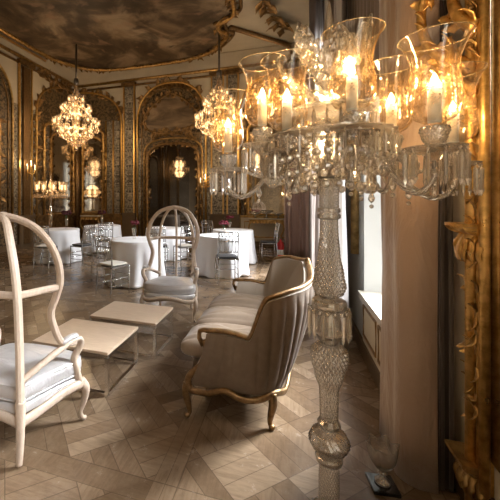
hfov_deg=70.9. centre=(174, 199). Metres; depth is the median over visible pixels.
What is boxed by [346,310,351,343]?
pendant
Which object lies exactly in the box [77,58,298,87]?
trim
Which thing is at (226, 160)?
candle cup
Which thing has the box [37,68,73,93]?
trim
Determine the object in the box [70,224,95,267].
banquet chair
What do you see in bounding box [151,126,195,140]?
trim
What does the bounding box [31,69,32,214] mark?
trim
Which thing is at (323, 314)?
pendant
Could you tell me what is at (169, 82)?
trim
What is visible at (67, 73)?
trim
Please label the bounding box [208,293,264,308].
seat cushion
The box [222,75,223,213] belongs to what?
trim
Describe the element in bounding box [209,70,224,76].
trim
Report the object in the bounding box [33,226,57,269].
banquet chair
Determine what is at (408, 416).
curtain
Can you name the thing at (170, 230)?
tablecloth
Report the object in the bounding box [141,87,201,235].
trim
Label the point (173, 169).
wall mirror
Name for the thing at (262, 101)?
candle
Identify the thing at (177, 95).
trim
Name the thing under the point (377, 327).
trim
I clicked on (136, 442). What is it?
floor
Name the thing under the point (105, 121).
trim
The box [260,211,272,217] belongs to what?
dish
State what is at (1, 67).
trim
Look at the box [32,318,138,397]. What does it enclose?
coffee table
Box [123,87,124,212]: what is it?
trim
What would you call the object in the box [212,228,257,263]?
tablecloth
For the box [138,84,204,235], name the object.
trim
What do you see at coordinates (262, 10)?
trim
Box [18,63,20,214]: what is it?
trim
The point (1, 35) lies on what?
trim
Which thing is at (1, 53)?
trim
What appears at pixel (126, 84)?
trim
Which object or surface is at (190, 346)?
seat cushion
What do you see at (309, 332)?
pendant
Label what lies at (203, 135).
trim
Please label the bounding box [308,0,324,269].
curtain
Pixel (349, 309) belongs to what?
pendant
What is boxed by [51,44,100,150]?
chandelier
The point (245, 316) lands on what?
seat cushion
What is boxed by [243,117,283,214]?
wall mirror
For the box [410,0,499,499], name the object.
mirror
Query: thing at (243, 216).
trim
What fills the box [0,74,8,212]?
trim
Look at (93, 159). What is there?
wall mirror
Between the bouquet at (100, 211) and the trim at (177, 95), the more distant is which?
the trim at (177, 95)
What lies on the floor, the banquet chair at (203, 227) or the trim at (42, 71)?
the banquet chair at (203, 227)
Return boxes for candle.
[224,127,231,152]
[258,97,266,125]
[282,99,291,129]
[346,75,357,110]
[386,102,396,125]
[427,84,441,123]
[447,111,458,142]
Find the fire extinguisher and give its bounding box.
[277,236,284,255]
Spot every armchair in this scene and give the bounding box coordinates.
[0,212,89,466]
[139,205,199,321]
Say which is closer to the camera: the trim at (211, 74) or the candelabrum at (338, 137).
the candelabrum at (338, 137)
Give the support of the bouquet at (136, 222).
in the flower vase
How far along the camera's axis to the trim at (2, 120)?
9.34 m
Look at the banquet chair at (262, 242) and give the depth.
7.95 m
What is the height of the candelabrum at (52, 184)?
2.260 m
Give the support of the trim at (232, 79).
attached to the wall at (117, 93)
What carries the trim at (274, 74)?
attached to the wall at (117, 93)
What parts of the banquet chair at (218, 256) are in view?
leg, seat, leg, leg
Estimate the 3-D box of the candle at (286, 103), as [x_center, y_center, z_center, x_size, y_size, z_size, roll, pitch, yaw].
[0.445,-0.338,1.350,0.038,0.122,0.038,0,0,18]
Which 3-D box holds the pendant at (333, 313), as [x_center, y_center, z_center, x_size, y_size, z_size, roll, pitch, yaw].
[0.610,0.497,1.306,0.011,0.135,0.019,0,0,18]
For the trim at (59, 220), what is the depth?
11.61 m
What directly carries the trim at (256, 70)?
attached to the wall at (117, 93)
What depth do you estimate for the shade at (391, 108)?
1.39 m
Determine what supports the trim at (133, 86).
attached to the wall at (117, 93)
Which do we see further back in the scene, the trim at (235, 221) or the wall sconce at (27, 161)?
the trim at (235, 221)
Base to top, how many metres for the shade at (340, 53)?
0.278 m
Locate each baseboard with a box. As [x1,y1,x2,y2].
[0,242,33,252]
[80,235,283,246]
[352,319,494,499]
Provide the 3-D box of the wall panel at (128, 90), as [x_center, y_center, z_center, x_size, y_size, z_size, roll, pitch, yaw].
[-1.615,-1.355,11.999,0.400,5.290,0.012,0,0,18]
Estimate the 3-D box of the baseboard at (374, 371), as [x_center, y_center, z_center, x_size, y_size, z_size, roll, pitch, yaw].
[1.710,1.350,2.804,0.165,0.200,15.400,0,0,18]
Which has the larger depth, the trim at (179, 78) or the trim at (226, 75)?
the trim at (179, 78)
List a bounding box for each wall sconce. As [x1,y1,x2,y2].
[27,161,34,179]
[200,174,209,191]
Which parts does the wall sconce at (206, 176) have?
plate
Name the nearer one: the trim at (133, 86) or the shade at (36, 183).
the shade at (36, 183)
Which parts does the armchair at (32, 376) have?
leg, cross rail, seat, seat rail, arm, leg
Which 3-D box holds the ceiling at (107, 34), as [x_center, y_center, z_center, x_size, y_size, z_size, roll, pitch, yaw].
[-2.915,-4.665,4.406,6.338,0.130,14.921,0,0,18]
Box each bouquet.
[61,210,71,224]
[98,210,105,218]
[130,220,138,233]
[219,220,228,229]
[226,216,233,224]
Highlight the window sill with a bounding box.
[358,290,381,326]
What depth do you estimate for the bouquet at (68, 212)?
8.28 m
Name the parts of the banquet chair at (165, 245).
leg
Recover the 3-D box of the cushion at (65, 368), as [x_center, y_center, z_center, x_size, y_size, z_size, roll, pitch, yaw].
[-0.965,1.048,2.154,0.650,0.151,0.499,0,0,18]
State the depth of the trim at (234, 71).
10.75 m
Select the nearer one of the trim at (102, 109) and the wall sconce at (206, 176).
the wall sconce at (206, 176)
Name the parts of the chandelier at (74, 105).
lamp shade, stem, rod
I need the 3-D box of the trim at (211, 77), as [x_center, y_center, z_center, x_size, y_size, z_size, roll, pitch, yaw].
[1.192,-1.355,11.059,0.044,5.290,0.080,0,0,18]
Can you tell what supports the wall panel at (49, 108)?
attached to the wall at (10, 66)
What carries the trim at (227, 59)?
attached to the wall at (117, 93)
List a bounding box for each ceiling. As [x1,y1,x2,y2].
[0,0,231,68]
[67,0,308,72]
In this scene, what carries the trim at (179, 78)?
attached to the wall at (117, 93)
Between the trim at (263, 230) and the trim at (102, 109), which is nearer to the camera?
the trim at (263, 230)
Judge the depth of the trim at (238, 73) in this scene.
10.76 m
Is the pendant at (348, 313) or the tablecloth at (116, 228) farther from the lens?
the tablecloth at (116, 228)
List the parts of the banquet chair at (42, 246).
leg, seat, leg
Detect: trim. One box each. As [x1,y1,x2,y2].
[0,0,235,71]
[0,32,74,82]
[0,34,45,61]
[0,43,78,88]
[0,51,73,90]
[0,64,13,234]
[0,69,10,246]
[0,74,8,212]
[0,118,7,206]
[0,122,0,211]
[17,58,35,69]
[17,215,34,243]
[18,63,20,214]
[21,65,30,214]
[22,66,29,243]
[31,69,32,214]
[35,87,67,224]
[36,213,75,227]
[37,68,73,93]
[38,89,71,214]
[75,130,80,234]
[77,43,299,84]
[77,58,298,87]
[78,66,283,91]
[78,87,122,120]
[79,92,122,233]
[79,94,119,132]
[80,213,121,234]
[105,121,106,212]
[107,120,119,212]
[112,120,113,212]
[121,81,135,86]
[121,213,135,236]
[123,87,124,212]
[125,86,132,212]
[133,86,134,212]
[136,75,202,105]
[136,81,206,235]
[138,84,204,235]
[138,138,142,213]
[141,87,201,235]
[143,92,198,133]
[143,137,202,235]
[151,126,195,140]
[200,134,204,214]
[209,0,242,54]
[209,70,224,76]
[209,214,224,232]
[211,77,211,213]
[212,76,221,213]
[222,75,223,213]
[225,69,239,75]
[225,214,239,227]
[226,75,227,213]
[228,25,292,54]
[228,74,236,213]
[237,73,238,213]
[239,73,279,227]
[240,215,283,217]
[241,76,283,215]
[241,217,283,241]
[244,79,281,214]
[244,221,283,237]
[255,0,293,36]
[362,304,380,365]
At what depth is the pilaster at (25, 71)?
10.14 m
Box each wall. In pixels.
[0,48,74,120]
[79,62,292,120]
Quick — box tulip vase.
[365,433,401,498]
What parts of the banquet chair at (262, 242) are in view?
leg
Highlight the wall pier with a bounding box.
[453,0,499,499]
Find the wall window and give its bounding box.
[324,0,381,336]
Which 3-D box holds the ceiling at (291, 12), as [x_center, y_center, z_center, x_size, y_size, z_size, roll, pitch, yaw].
[-1.742,-4.810,3.952,9.800,0.180,16.000,0,0,18]
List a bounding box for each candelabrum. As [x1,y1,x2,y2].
[33,171,68,227]
[207,1,487,499]
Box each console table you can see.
[79,215,102,239]
[248,218,283,238]
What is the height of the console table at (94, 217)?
0.905 m
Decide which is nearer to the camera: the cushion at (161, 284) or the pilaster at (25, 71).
the cushion at (161, 284)
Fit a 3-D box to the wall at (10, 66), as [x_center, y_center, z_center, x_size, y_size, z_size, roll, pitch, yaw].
[-6.186,-1.635,5.562,0.250,6.170,15.650,0,0,18]
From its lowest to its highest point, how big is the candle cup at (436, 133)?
0.082 m
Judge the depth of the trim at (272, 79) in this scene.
10.70 m
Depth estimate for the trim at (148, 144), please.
11.45 m
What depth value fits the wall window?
3.27 m
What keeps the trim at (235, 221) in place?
attached to the wall at (117, 93)
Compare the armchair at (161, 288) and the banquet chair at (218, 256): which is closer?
the armchair at (161, 288)
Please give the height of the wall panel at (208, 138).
4.090 m
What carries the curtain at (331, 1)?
hanging from the wall window
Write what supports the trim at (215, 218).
attached to the wall at (117, 93)
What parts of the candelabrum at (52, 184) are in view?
arm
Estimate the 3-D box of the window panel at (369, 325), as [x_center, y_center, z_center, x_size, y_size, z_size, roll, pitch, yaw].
[1.590,1.130,2.643,0.012,0.380,1.180,0,0,18]
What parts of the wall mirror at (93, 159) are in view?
glass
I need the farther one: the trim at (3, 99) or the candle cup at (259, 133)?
the trim at (3, 99)
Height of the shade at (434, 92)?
0.278 m
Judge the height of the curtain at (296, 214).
4.996 m
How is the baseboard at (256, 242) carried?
attached to the wall at (117, 93)
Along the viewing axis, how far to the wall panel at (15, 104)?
9.88 m
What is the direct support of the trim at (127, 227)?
attached to the wall at (117, 93)
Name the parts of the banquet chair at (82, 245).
seat, leg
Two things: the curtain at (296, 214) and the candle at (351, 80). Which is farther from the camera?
the curtain at (296, 214)
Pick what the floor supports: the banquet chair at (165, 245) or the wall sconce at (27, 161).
the banquet chair at (165, 245)
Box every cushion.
[0,343,80,400]
[144,276,195,293]
[181,323,251,357]
[196,306,257,326]
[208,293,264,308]
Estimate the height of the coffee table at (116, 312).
0.330 m
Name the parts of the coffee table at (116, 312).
frame, frame, leg, leg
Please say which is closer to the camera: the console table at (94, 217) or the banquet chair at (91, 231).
the banquet chair at (91, 231)
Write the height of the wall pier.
6.170 m
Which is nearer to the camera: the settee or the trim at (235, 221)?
the settee
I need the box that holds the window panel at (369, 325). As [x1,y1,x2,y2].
[363,303,380,370]
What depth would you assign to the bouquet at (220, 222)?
6.87 m
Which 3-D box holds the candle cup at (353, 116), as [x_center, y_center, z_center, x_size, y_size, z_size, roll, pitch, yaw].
[0.635,-0.270,1.220,0.086,0.082,0.086,0,0,41]
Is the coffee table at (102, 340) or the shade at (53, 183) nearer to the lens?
the coffee table at (102, 340)
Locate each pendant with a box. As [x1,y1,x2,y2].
[307,305,311,337]
[313,308,316,341]
[322,311,324,344]
[332,312,335,345]
[341,312,344,345]
[344,311,346,336]
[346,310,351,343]
[348,308,351,337]
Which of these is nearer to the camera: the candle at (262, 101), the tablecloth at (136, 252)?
the candle at (262, 101)
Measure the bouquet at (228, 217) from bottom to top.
0.243 m
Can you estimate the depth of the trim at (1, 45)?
10.37 m
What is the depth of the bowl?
1.70 m
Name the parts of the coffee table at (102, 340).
frame, leg, frame, leg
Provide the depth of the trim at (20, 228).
10.00 m
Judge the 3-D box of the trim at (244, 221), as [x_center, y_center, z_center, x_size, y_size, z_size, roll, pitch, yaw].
[2.755,0.911,10.518,1.225,0.516,0.037,0,0,18]
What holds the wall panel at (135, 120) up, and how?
attached to the wall at (117, 93)
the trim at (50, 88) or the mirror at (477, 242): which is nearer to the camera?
the mirror at (477, 242)
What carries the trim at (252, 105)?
attached to the wall at (117, 93)
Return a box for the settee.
[181,255,313,430]
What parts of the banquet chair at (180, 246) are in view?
leg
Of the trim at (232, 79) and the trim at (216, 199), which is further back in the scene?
the trim at (216, 199)
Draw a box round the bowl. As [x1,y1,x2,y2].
[366,433,399,472]
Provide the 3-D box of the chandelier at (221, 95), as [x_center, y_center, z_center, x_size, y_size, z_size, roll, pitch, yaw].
[1.220,-3.020,9.400,1.424,3.160,1.385,0,0,18]
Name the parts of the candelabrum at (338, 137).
arm, bulb, bead chain, bead chain, arm, bulb, glass, arm, glass, glass, bead chain, bead chain, bead chain, bead chain, bead chain, glass, bead chain, hub dish, bead chain, hub dish, bead chain, glass, bead chain, arm, bulb, glass, glass, bead chain, arm, bead chain, bulb, arm, bead chain, bead chain, arm, bulb, bulb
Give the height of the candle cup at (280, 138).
0.082 m
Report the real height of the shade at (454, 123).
0.278 m
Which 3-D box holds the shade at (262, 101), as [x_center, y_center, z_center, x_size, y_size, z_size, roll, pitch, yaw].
[0.385,-0.468,1.500,0.204,0.278,0.204,0,0,18]
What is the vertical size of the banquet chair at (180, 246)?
0.910 m
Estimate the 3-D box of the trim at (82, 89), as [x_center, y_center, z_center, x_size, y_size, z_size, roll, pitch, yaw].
[-2.752,-3.457,12.329,1.971,1.366,0.122,0,0,18]
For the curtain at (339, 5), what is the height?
4.995 m
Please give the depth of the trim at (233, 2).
10.44 m
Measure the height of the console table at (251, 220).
0.905 m
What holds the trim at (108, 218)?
attached to the wall at (117, 93)
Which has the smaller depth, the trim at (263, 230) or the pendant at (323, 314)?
the pendant at (323, 314)
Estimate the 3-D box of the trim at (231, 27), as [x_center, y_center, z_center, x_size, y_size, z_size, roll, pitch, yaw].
[2.524,-4.556,9.747,2.356,0.376,0.132,0,0,-27]
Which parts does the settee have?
leg, arm, rail, leg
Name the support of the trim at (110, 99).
attached to the wall at (117, 93)
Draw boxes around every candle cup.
[219,154,236,166]
[252,127,272,144]
[276,134,297,151]
[338,111,365,134]
[381,135,403,149]
[418,124,451,147]
[439,147,465,160]
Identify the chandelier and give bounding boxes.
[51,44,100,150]
[194,34,244,147]
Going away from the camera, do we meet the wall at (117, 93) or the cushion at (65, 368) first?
the cushion at (65, 368)
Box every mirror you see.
[42,121,75,214]
[80,128,105,212]
[143,140,201,240]
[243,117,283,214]
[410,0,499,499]
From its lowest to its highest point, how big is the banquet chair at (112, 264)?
0.910 m
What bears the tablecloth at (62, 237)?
on the dining table
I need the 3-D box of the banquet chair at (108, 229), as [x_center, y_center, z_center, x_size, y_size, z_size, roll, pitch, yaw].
[-1.712,0.996,8.322,0.374,0.910,0.422,0,0,-17]
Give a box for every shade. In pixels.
[33,181,39,190]
[40,181,46,190]
[50,181,56,190]
[59,181,64,191]
[208,94,248,152]
[239,60,285,126]
[261,56,313,130]
[321,24,384,112]
[363,59,420,132]
[398,27,474,124]
[421,65,487,142]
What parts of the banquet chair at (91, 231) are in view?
leg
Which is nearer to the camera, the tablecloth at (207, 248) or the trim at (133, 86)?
the tablecloth at (207, 248)
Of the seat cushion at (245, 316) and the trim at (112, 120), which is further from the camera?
the trim at (112, 120)
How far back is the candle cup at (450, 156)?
1.32 m
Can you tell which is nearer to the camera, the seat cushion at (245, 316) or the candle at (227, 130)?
the candle at (227, 130)
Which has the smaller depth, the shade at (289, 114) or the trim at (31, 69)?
the shade at (289, 114)
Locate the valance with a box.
[347,0,379,99]
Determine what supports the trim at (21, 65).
attached to the wall at (10, 66)
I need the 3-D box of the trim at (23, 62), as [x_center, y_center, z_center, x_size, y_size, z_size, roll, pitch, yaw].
[-4.451,-4.060,10.175,0.150,0.120,0.620,0,0,18]
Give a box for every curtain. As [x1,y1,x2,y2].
[284,60,309,257]
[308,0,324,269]
[328,0,333,22]
[334,0,348,350]
[379,0,439,493]
[437,0,453,492]
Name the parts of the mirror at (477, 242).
frame, glass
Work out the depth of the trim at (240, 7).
9.13 m
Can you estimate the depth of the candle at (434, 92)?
1.11 m
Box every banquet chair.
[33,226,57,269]
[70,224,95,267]
[90,227,107,277]
[94,235,129,297]
[97,223,112,260]
[150,226,167,268]
[173,225,195,268]
[201,220,212,233]
[215,232,238,284]
[259,222,279,261]
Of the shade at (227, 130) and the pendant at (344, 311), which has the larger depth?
the shade at (227, 130)
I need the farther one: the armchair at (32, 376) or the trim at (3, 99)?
the trim at (3, 99)
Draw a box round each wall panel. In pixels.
[14,103,35,244]
[122,120,135,212]
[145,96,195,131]
[207,113,225,232]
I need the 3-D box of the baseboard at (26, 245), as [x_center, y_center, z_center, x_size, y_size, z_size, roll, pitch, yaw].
[-6.092,1.370,5.399,0.030,0.160,15.400,0,0,18]
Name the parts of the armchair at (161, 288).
leg, arm, seat, seat rail, cross rail, arm, leg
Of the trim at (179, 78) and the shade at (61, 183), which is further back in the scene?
the trim at (179, 78)
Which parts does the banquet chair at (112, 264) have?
leg, leg, seat, leg, leg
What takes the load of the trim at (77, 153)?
attached to the wall at (10, 66)
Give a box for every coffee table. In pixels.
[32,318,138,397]
[89,301,172,359]
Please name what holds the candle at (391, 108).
on the candelabrum at (338, 137)
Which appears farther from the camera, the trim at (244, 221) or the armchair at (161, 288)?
the trim at (244, 221)
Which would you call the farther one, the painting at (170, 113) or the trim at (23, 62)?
the painting at (170, 113)
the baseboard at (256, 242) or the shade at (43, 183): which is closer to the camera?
the shade at (43, 183)
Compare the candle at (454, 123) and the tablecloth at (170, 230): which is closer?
the candle at (454, 123)
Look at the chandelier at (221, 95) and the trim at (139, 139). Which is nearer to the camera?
the chandelier at (221, 95)
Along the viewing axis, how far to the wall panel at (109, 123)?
12.17 m
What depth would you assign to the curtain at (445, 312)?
1.69 m
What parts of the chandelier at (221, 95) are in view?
lamp shade, lamp shade, rod, stem, lamp shade, lamp shade, lamp shade, lamp shade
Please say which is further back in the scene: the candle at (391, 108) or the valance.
the valance
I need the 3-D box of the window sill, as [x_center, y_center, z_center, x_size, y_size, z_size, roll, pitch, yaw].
[1.733,0.899,2.596,0.390,0.082,1.220,0,0,18]
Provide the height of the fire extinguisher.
0.600 m
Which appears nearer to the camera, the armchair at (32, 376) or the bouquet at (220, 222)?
the armchair at (32, 376)
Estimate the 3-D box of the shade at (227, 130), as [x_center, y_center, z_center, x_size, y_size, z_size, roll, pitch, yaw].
[0.262,-0.376,1.678,0.204,0.278,0.204,0,0,18]
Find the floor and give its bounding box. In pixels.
[0,239,460,499]
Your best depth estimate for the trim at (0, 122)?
9.25 m
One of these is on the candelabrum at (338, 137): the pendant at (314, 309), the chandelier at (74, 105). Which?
the pendant at (314, 309)
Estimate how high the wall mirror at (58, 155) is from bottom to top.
3.186 m
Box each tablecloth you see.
[34,227,81,263]
[83,224,121,254]
[104,236,165,287]
[145,226,186,260]
[195,233,249,278]
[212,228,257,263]

